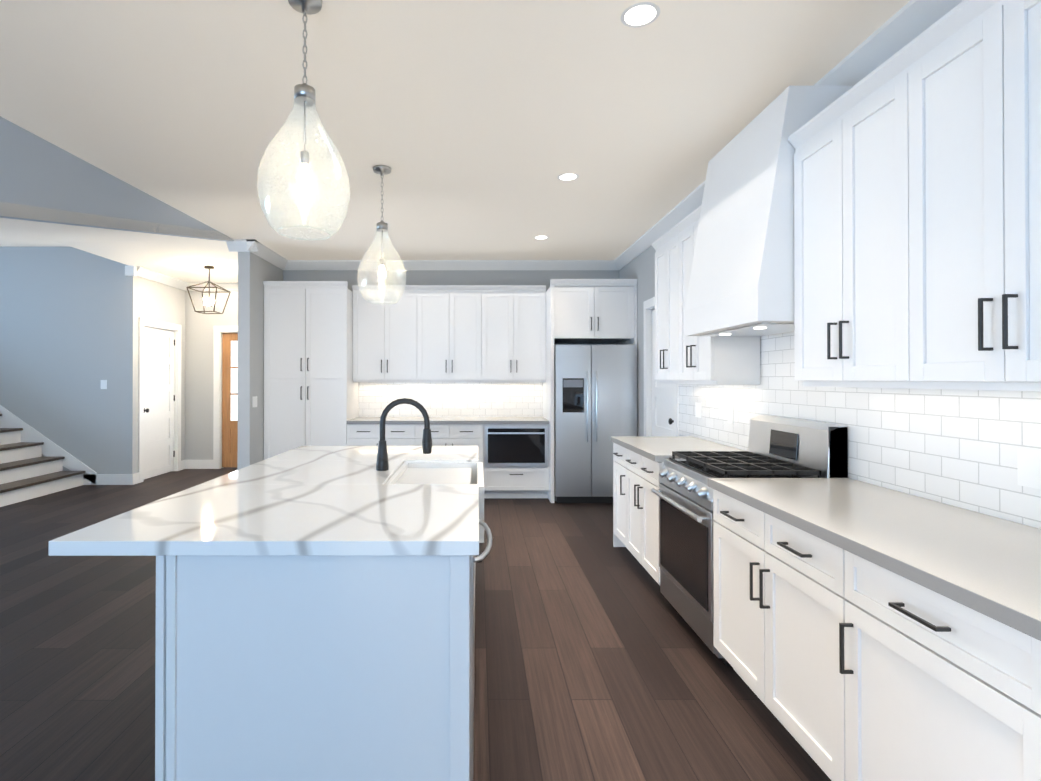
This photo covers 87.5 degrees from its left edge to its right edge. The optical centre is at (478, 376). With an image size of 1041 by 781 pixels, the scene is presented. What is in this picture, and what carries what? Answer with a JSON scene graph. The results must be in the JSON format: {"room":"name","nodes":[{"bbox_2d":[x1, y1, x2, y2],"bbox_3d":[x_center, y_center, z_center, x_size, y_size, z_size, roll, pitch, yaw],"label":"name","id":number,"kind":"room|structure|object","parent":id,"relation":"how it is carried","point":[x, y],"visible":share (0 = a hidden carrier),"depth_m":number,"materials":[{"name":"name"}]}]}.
{"room":"kitchen","nodes":[
{"label":"kitchen","id":0,"kind":"room"},
{"bbox_2d":[0,247,143,473],"bbox_3d":[-7.111,-0.222,7.233,5.080,3.300,0.160,0,0,0],"label":"wall","id":1,"kind":"structure","parent":0,"point":[69,329],"depth_m":7.16,"materials":[{"name":"grey paint"}]},
{"bbox_2d":[0,405,96,484],"bbox_3d":[-6.496,0.327,7.143,2.910,2.200,0.015,0,0,0],"label":"trim","id":2,"kind":"structure","parent":1,"relation":"attached to","point":[29,433],"depth_m":7.13,"materials":[{"name":"white wood"}]},
{"bbox_2d":[101,380,106,388],"bbox_3d":[-4.951,0.107,7.152,0.080,0.120,0.005,0,0,0],"label":"switch plate","id":3,"kind":"object","parent":1,"relation":"attached to","point":[103,384],"visible":1,"depth_m":7.15,"materials":[{"name":"plastic"}]},
{"bbox_2d":[83,473,134,484],"bbox_3d":[-7.103,1.357,7.136,5.096,0.140,0.016,0,0,0],"label":"baseboard","id":4,"kind":"structure","parent":1,"relation":"attached to","point":[117,479],"depth_m":7.13,"materials":[{"name":"white wood"}]},
{"bbox_2d":[0,202,233,265],"bbox_3d":[-6.121,-1.152,2.035,7.040,1.342,10.250,0,0,0],"label":"ceiling","id":5,"kind":"structure","parent":0,"point":[18,233],"depth_m":4.71,"materials":[{"name":"paint"}]},
{"bbox_2d":[0,116,233,240],"bbox_3d":[-2.750,-0.985,1.391,0.300,1.000,8.950,0,0,0],"label":"wall","id":6,"kind":"structure","parent":0,"point":[36,172],"depth_m":3.57,"materials":[{"name":"grey paint"}]},
{"bbox_2d":[144,278,183,460],"bbox_3d":[-4.647,-0.218,7.898,0.150,3.300,1.060,0,0,0],"label":"wall","id":7,"kind":"structure","parent":0,"point":[162,302],"depth_m":7.98,"materials":[{"name":"grey paint"}]},
{"bbox_2d":[125,266,188,290],"bbox_3d":[-4.532,-1.385,7.725,0.100,0.130,1.240,0,0,0],"label":"crown molding","id":8,"kind":"structure","parent":7,"relation":"attached to","point":[139,271],"depth_m":7.57,"materials":[{"name":"white wood"}]},
{"bbox_2d":[144,327,174,478],"bbox_3d":[-4.593,0.368,7.787,0.108,2.101,0.810,0,0,0],"label":"hall door","id":9,"kind":"structure","parent":7,"relation":"in","point":[159,400],"depth_m":7.81,"materials":[{"name":"white wood"}]},
{"bbox_2d":[138,317,180,482],"bbox_3d":[-4.638,0.321,7.785,0.168,2.220,1.020,0,0,0],"label":"door frame","id":10,"kind":"structure","parent":7,"relation":"attached to","point":[143,322],"depth_m":7.82,"materials":[{"name":"white wood"}]},
{"bbox_2d":[184,290,235,459],"bbox_3d":[-3.679,-0.215,8.515,2.090,3.300,0.150,0,0,0],"label":"wall","id":11,"kind":"structure","parent":0,"point":[198,327],"depth_m":8.44,"materials":[{"name":"grey paint"}]},
{"bbox_2d":[182,460,212,469],"bbox_3d":[-4.348,1.364,8.408,0.450,0.140,0.045,0,0,0],"label":"baseboard","id":12,"kind":"structure","parent":11,"relation":"attached to","point":[186,464],"depth_m":8.41,"materials":[{"name":"white wood"}]},
{"bbox_2d":[189,283,237,290],"bbox_3d":[-3.648,-1.391,8.402,1.850,0.110,0.090,0,0,0],"label":"crown molding","id":13,"kind":"structure","parent":11,"relation":"attached to","point":[228,286],"depth_m":8.39,"materials":[{"name":"white wood"}]},
{"bbox_2d":[213,326,237,468],"bbox_3d":[-3.583,0.325,8.503,1.080,2.220,0.168,0,0,0],"label":"door frame","id":14,"kind":"structure","parent":11,"relation":"attached to","point":[218,330],"depth_m":8.42,"materials":[{"name":"white wood"}]},
{"bbox_2d":[222,333,237,466],"bbox_3d":[-3.583,0.372,8.505,0.866,2.101,0.045,0,0,0],"label":"entry door","id":15,"kind":"structure","parent":11,"relation":"in","point":[229,399],"depth_m":8.48,"materials":[{"name":"brown wood"}]},
{"bbox_2d":[236,252,283,469],"bbox_3d":[-2.544,-0.227,6.352,0.130,3.300,0.980,0,0,0],"label":"wall","id":16,"kind":"structure","parent":0,"point":[253,270],"depth_m":5.91,"materials":[{"name":"grey paint"}]},
{"bbox_2d":[226,239,240,251],"bbox_3d":[-2.651,-1.398,7.114,0.100,0.110,2.670,0,0,0],"label":"crown molding","id":17,"kind":"structure","parent":16,"relation":"attached to","point":[233,246],"depth_m":5.81,"materials":[{"name":"white wood"}]},
{"bbox_2d":[252,396,256,407],"bbox_3d":[-2.475,0.281,5.990,0.005,0.120,0.120,0,0,0],"label":"switch plate","id":18,"kind":"object","parent":16,"relation":"attached to","point":[254,401],"visible":1,"depth_m":5.97,"materials":[{"name":"plastic"}]},
{"bbox_2d":[241,239,288,269],"bbox_3d":[-2.449,-1.403,6.269,0.120,0.110,0.980,0,0,0],"label":"crown molding","id":19,"kind":"structure","parent":16,"relation":"attached to","point":[253,246],"depth_m":6.12,"materials":[{"name":"white wood"}]},
{"bbox_2d":[0,467,830,780],"bbox_3d":[-3.892,1.453,2.700,12.100,0.100,12.200,0,0,0],"label":"floor","id":20,"kind":"structure","parent":0,"point":[596,657],"depth_m":2.64,"materials":[{"name":"brown wood"}]},
{"bbox_2d":[0,414,85,506],"bbox_3d":[-7.409,0.489,6.481,4.475,1.870,1.295,0,0,0],"label":"stairs","id":21,"kind":"structure","parent":20,"relation":"on","point":[28,471],"depth_m":6.66,"materials":[{"name":"white wood"}]},
{"bbox_2d":[263,281,358,459],"bbox_3d":[-1.998,0.167,6.541,0.956,2.516,0.618,0,0,0],"label":"tall cabinet","id":22,"kind":"object","parent":20,"relation":"on","point":[329,346],"depth_m":6.24,"materials":[{"name":"white wood"}]},
{"bbox_2d":[155,450,491,780],"bbox_3d":[-0.448,0.963,2.683,0.992,0.880,2.210,0,0,0],"label":"kitchen island","id":23,"kind":"object","parent":20,"relation":"on","point":[315,613],"depth_m":1.59,"materials":[{"name":"white wood"}]},
{"bbox_2d":[49,482,480,557],"bbox_3d":[-0.620,0.498,1.987,1.240,0.042,0.850,0,0,0],"label":"island countertop","id":24,"kind":"structure","parent":23,"relation":"on","point":[207,519],"depth_m":1.74,"materials":[{"name":"white stone"}]},
{"bbox_2d":[209,458,404,481],"bbox_3d":[-0.837,0.502,2.772,0.810,0.042,0.720,0,0,0],"label":"island countertop","id":25,"kind":"structure","parent":23,"relation":"on","point":[270,469],"depth_m":2.74,"materials":[{"name":"white stone"}]},
{"bbox_2d":[389,462,476,481],"bbox_3d":[-0.219,0.607,2.772,0.421,0.228,0.716,0,0,0],"label":"sink","id":26,"kind":"object","parent":25,"relation":"in","point":[408,471],"depth_m":2.96,"materials":[{"name":"white ceramic"}]},
{"bbox_2d":[273,446,480,465],"bbox_3d":[-0.623,0.506,3.472,1.240,0.042,0.680,0,0,0],"label":"island countertop","id":27,"kind":"structure","parent":23,"relation":"on","point":[410,453],"depth_m":3.41,"materials":[{"name":"white stone"}]},
{"bbox_2d":[343,423,422,445],"bbox_3d":[-1.097,0.987,6.531,0.846,0.875,0.632,0,0,0],"label":"base cabinet","id":28,"kind":"object","parent":20,"relation":"on","point":[354,434],"depth_m":6.23,"materials":[{"name":"white wood"}]},
{"bbox_2d":[423,423,482,461],"bbox_3d":[-0.373,0.987,6.532,0.846,0.875,0.632,0,0,0],"label":"base cabinet","id":29,"kind":"object","parent":20,"relation":"on","point":[443,434],"depth_m":6.23,"materials":[{"name":"white wood"}]},
{"bbox_2d":[347,417,550,422],"bbox_3d":[-0.357,0.529,6.532,2.321,0.041,0.638,0,0,0],"label":"countertop","id":30,"kind":"structure","parent":29,"relation":"on","point":[361,419],"depth_m":6.24,"materials":[{"name":"grey stone"}]},
{"bbox_2d":[483,423,550,501],"bbox_3d":[0.397,0.987,6.534,0.816,0.875,0.632,0,0,0],"label":"base cabinet","id":31,"kind":"object","parent":20,"relation":"on","point":[516,456],"depth_m":6.22,"materials":[{"name":"white wood"}]},
{"bbox_2d":[554,345,635,502],"bbox_3d":[1.298,0.536,6.400,0.889,1.775,0.872,0,0,0],"label":"fridge","id":32,"kind":"object","parent":20,"relation":"on","point":[594,398],"visible":0.94,"depth_m":6.03,"materials":[{"name":"silver metal"}]},
{"bbox_2d":[613,444,626,547],"bbox_3d":[1.445,0.974,4.285,0.655,0.876,0.455,0,0,0],"label":"base cabinet","id":33,"kind":"object","parent":20,"relation":"on","point":[619,454],"depth_m":4.35,"materials":[{"name":"white wood"}]},
{"bbox_2d":[627,452,663,584],"bbox_3d":[1.447,0.971,3.777,0.653,0.876,0.806,0,0,0],"label":"base cabinet","id":34,"kind":"object","parent":20,"relation":"on","point":[642,473],"depth_m":3.69,"materials":[{"name":"white wood"}]},
{"bbox_2d":[611,436,745,459],"bbox_3d":[1.434,0.514,3.936,0.678,0.040,1.120,0,0,0],"label":"countertop","id":35,"kind":"structure","parent":34,"relation":"on","point":[653,447],"depth_m":3.94,"materials":[{"name":"grey stone"}]},
{"bbox_2d":[651,415,847,665],"bbox_3d":[1.416,0.822,2.987,0.714,1.165,0.765,0,0,0],"label":"range","id":36,"kind":"object","parent":20,"relation":"on","point":[780,447],"visible":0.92,"depth_m":2.86,"materials":[{"name":"silver metal"}]},
{"bbox_2d":[713,488,822,769],"bbox_3d":[1.450,0.962,2.105,0.653,0.876,0.990,0,0,0],"label":"base cabinet","id":37,"kind":"object","parent":20,"relation":"on","point":[768,573],"depth_m":2.07,"materials":[{"name":"white wood"}]},
{"bbox_2d":[823,544,1006,780],"bbox_3d":[1.452,0.958,1.366,0.653,0.876,0.732,0,0,0],"label":"base cabinet","id":38,"kind":"object","parent":20,"relation":"on","point":[864,631],"depth_m":1.44,"materials":[{"name":"white wood"}]},
{"bbox_2d":[707,478,1040,643],"bbox_3d":[1.440,0.498,0.918,0.678,0.040,3.369,0,0,0],"label":"countertop","id":39,"kind":"structure","parent":38,"relation":"on","point":[989,565],"depth_m":1.64,"materials":[{"name":"grey stone"}]},
{"bbox_2d":[1007,628,1040,780],"bbox_3d":[1.453,0.954,0.604,0.653,0.876,1.037,0,0,0],"label":"base cabinet","id":40,"kind":"object","parent":20,"relation":"on","point":[1023,653],"depth_m":1.12,"materials":[{"name":"white wood"}]},
{"bbox_2d":[284,270,619,344],"bbox_3d":[-0.350,-0.224,6.942,4.260,3.300,0.150,0,0,0],"label":"wall","id":41,"kind":"structure","parent":0,"point":[413,277],"depth_m":6.87,"materials":[{"name":"grey paint"}]},
{"bbox_2d":[355,285,422,382],"bbox_3d":[-1.101,-0.523,6.680,0.834,1.136,0.350,0,0,0],"label":"upper cabinet","id":42,"kind":"object","parent":41,"relation":"attached to","point":[388,337],"depth_m":6.51,"materials":[{"name":"white wood"}]},
{"bbox_2d":[359,382,542,416],"bbox_3d":[-0.358,0.266,6.860,2.325,0.520,0.008,0,0,0],"label":"backsplash","id":43,"kind":"structure","parent":41,"relation":"attached to","point":[464,399],"depth_m":6.86,"materials":[{"name":"tile"}]},
{"bbox_2d":[405,394,411,398],"bbox_3d":[-0.890,0.286,6.851,0.080,0.120,0.005,0,0,0],"label":"electrical outlet plate","id":44,"kind":"object","parent":43,"relation":"attached to","point":[408,396],"visible":0.43,"depth_m":6.85,"materials":[{"name":"plastic"}]},
{"bbox_2d":[289,260,612,269],"bbox_3d":[-0.410,-1.399,6.828,4.140,0.110,0.090,0,0,0],"label":"crown molding","id":45,"kind":"structure","parent":41,"relation":"attached to","point":[293,264],"depth_m":6.81,"materials":[{"name":"white wood"}]},
{"bbox_2d":[423,285,486,381],"bbox_3d":[-0.357,-0.523,6.682,0.893,1.136,0.350,0,0,0],"label":"upper cabinet","id":46,"kind":"object","parent":41,"relation":"attached to","point":[454,316],"depth_m":6.51,"materials":[{"name":"white wood"}]},
{"bbox_2d":[487,285,546,382],"bbox_3d":[0.387,-0.523,6.683,0.833,1.136,0.350,0,0,0],"label":"upper cabinet","id":47,"kind":"object","parent":41,"relation":"attached to","point":[516,314],"depth_m":6.52,"materials":[{"name":"white wood"}]},
{"bbox_2d":[547,283,634,342],"bbox_3d":[1.298,-0.721,6.487,0.905,0.590,0.748,0,0,0],"label":"upper cabinet","id":48,"kind":"object","parent":41,"relation":"attached to","point":[576,312],"depth_m":6.12,"materials":[{"name":"white wood"}]},
{"bbox_2d":[0,0,909,282],"bbox_3d":[-1.312,-1.527,2.687,6.500,0.100,11.830,0,0,0],"label":"ceiling","id":49,"kind":"structure","parent":0,"point":[478,126],"depth_m":2.95,"materials":[{"name":"paint"}]},
{"bbox_2d":[186,266,230,313],"bbox_3d":[-3.561,-1.144,7.155,0.394,0.614,0.394,0,0,0],"label":"lantern pendant light","id":50,"kind":"object","parent":49,"relation":"hanging from","point":[209,282],"visible":1,"depth_m":7.14,"materials":[{"name":"brown metal"}]},
{"bbox_2d":[257,0,349,240],"bbox_3d":[-0.681,-1.017,2.120,0.348,0.923,0.348,0,0,0],"label":"pendant light","id":51,"kind":"object","parent":49,"relation":"hanging from","point":[304,94],"visible":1,"depth_m":2.10,"materials":[{"name":"clear glass"}]},
{"bbox_2d":[357,165,405,304],"bbox_3d":[-0.684,-0.995,3.830,0.342,0.948,0.342,0,0,0],"label":"pendant light","id":52,"kind":"object","parent":49,"relation":"hanging from","point":[382,170],"visible":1,"depth_m":3.81,"materials":[{"name":"clear glass"}]},
{"bbox_2d":[534,236,548,238],"bbox_3d":[0.652,-1.456,5.685,0.156,0.002,0.156,0,0,0],"label":"recessed light","id":53,"kind":"object","parent":49,"relation":"in","point":[540,237],"visible":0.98,"depth_m":5.68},
{"bbox_2d":[558,173,578,180],"bbox_3d":[0.655,-1.465,3.985,0.156,0.002,0.156,0,0,0],"label":"recessed light","id":54,"kind":"object","parent":49,"relation":"in","point":[568,176],"visible":1,"depth_m":3.97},
{"bbox_2d":[620,2,659,27],"bbox_3d":[0.659,-1.475,2.215,0.156,0.002,0.156,0,0,0],"label":"recessed light","id":55,"kind":"object","parent":49,"relation":"in","point":[639,14],"visible":1,"depth_m":2.21,"materials":[{"name":"white plastic"}]},
{"bbox_2d":[620,246,682,435],"bbox_3d":[1.864,-0.251,1.986,0.150,3.300,10.070,0,0,0],"label":"wall","id":56,"kind":"structure","parent":0,"point":[642,268],"depth_m":5.94,"materials":[{"name":"grey paint"}]},
{"bbox_2d":[643,297,678,435],"bbox_3d":[1.849,0.307,5.318,0.168,2.220,0.980,0,0,0],"label":"door frame","id":57,"kind":"structure","parent":56,"relation":"attached to","point":[648,306],"depth_m":5.71,"materials":[{"name":"white wood"}]},
{"bbox_2d":[652,228,671,383],"bbox_3d":[1.616,-0.536,4.202,0.313,1.135,0.600,0,0,0],"label":"upper cabinet","id":58,"kind":"object","parent":56,"relation":"attached to","point":[663,245],"depth_m":4.29,"materials":[{"name":"white wood"}]},
{"bbox_2d":[652,309,673,435],"bbox_3d":[1.804,0.355,5.318,0.108,2.101,0.766,0,0,0],"label":"door","id":59,"kind":"structure","parent":56,"relation":"in","point":[662,409],"depth_m":5.43,"materials":[{"name":"white wood"}]},
{"bbox_2d":[672,205,759,383],"bbox_3d":[1.617,-0.539,3.722,0.313,1.135,0.600,0,0,0],"label":"upper cabinet","id":60,"kind":"object","parent":56,"relation":"attached to","point":[695,359],"depth_m":3.66,"materials":[{"name":"white wood"}]},
{"bbox_2d":[685,86,852,335],"bbox_3d":[1.540,-0.800,2.972,0.486,1.112,0.890,0,0,0],"label":"range hood","id":61,"kind":"object","parent":56,"relation":"attached to","point":[741,282],"visible":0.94,"depth_m":2.71,"materials":[{"name":"white metal"}]},
{"bbox_2d":[613,0,962,269],"bbox_3d":[1.744,-1.427,1.902,0.090,0.110,9.950,0,0,0],"label":"crown molding","id":62,"kind":"structure","parent":56,"relation":"attached to","point":[907,23],"depth_m":2.42,"materials":[{"name":"white wood"}]},
{"bbox_2d":[788,60,887,383],"bbox_3d":[1.620,-0.548,2.155,0.313,1.135,0.730,0,0,0],"label":"upper cabinet","id":63,"kind":"object","parent":56,"relation":"attached to","point":[841,154],"depth_m":2.17,"materials":[{"name":"white wood"}]},
{"bbox_2d":[678,331,1040,528],"bbox_3d":[1.786,0.073,1.774,0.008,0.850,6.110,0,0,0],"label":"backsplash","id":64,"kind":"structure","parent":56,"relation":"attached to","point":[957,448],"depth_m":2.24,"materials":[{"name":"tile"}]},
{"bbox_2d":[695,402,701,417],"bbox_3d":[1.773,0.272,4.378,0.005,0.120,0.120,0,0,0],"label":"electrical outlet plate","id":65,"kind":"object","parent":64,"relation":"attached to","point":[698,410],"visible":1,"depth_m":4.37,"materials":[{"name":"plastic"}]},
{"bbox_2d":[1017,449,1040,488],"bbox_3d":[1.778,0.298,1.748,0.005,0.120,0.080,0,0,0],"label":"electrical outlet plate","id":66,"kind":"object","parent":64,"relation":"attached to","point":[1029,467],"visible":1,"depth_m":1.75,"materials":[{"name":"plastic"}]},
{"bbox_2d":[888,0,1040,387],"bbox_3d":[1.622,-0.551,1.515,0.313,1.135,0.790,0,0,0],"label":"upper cabinet","id":67,"kind":"object","parent":56,"relation":"attached to","point":[917,212],"depth_m":1.63,"materials":[{"name":"white wood"}]}
]}

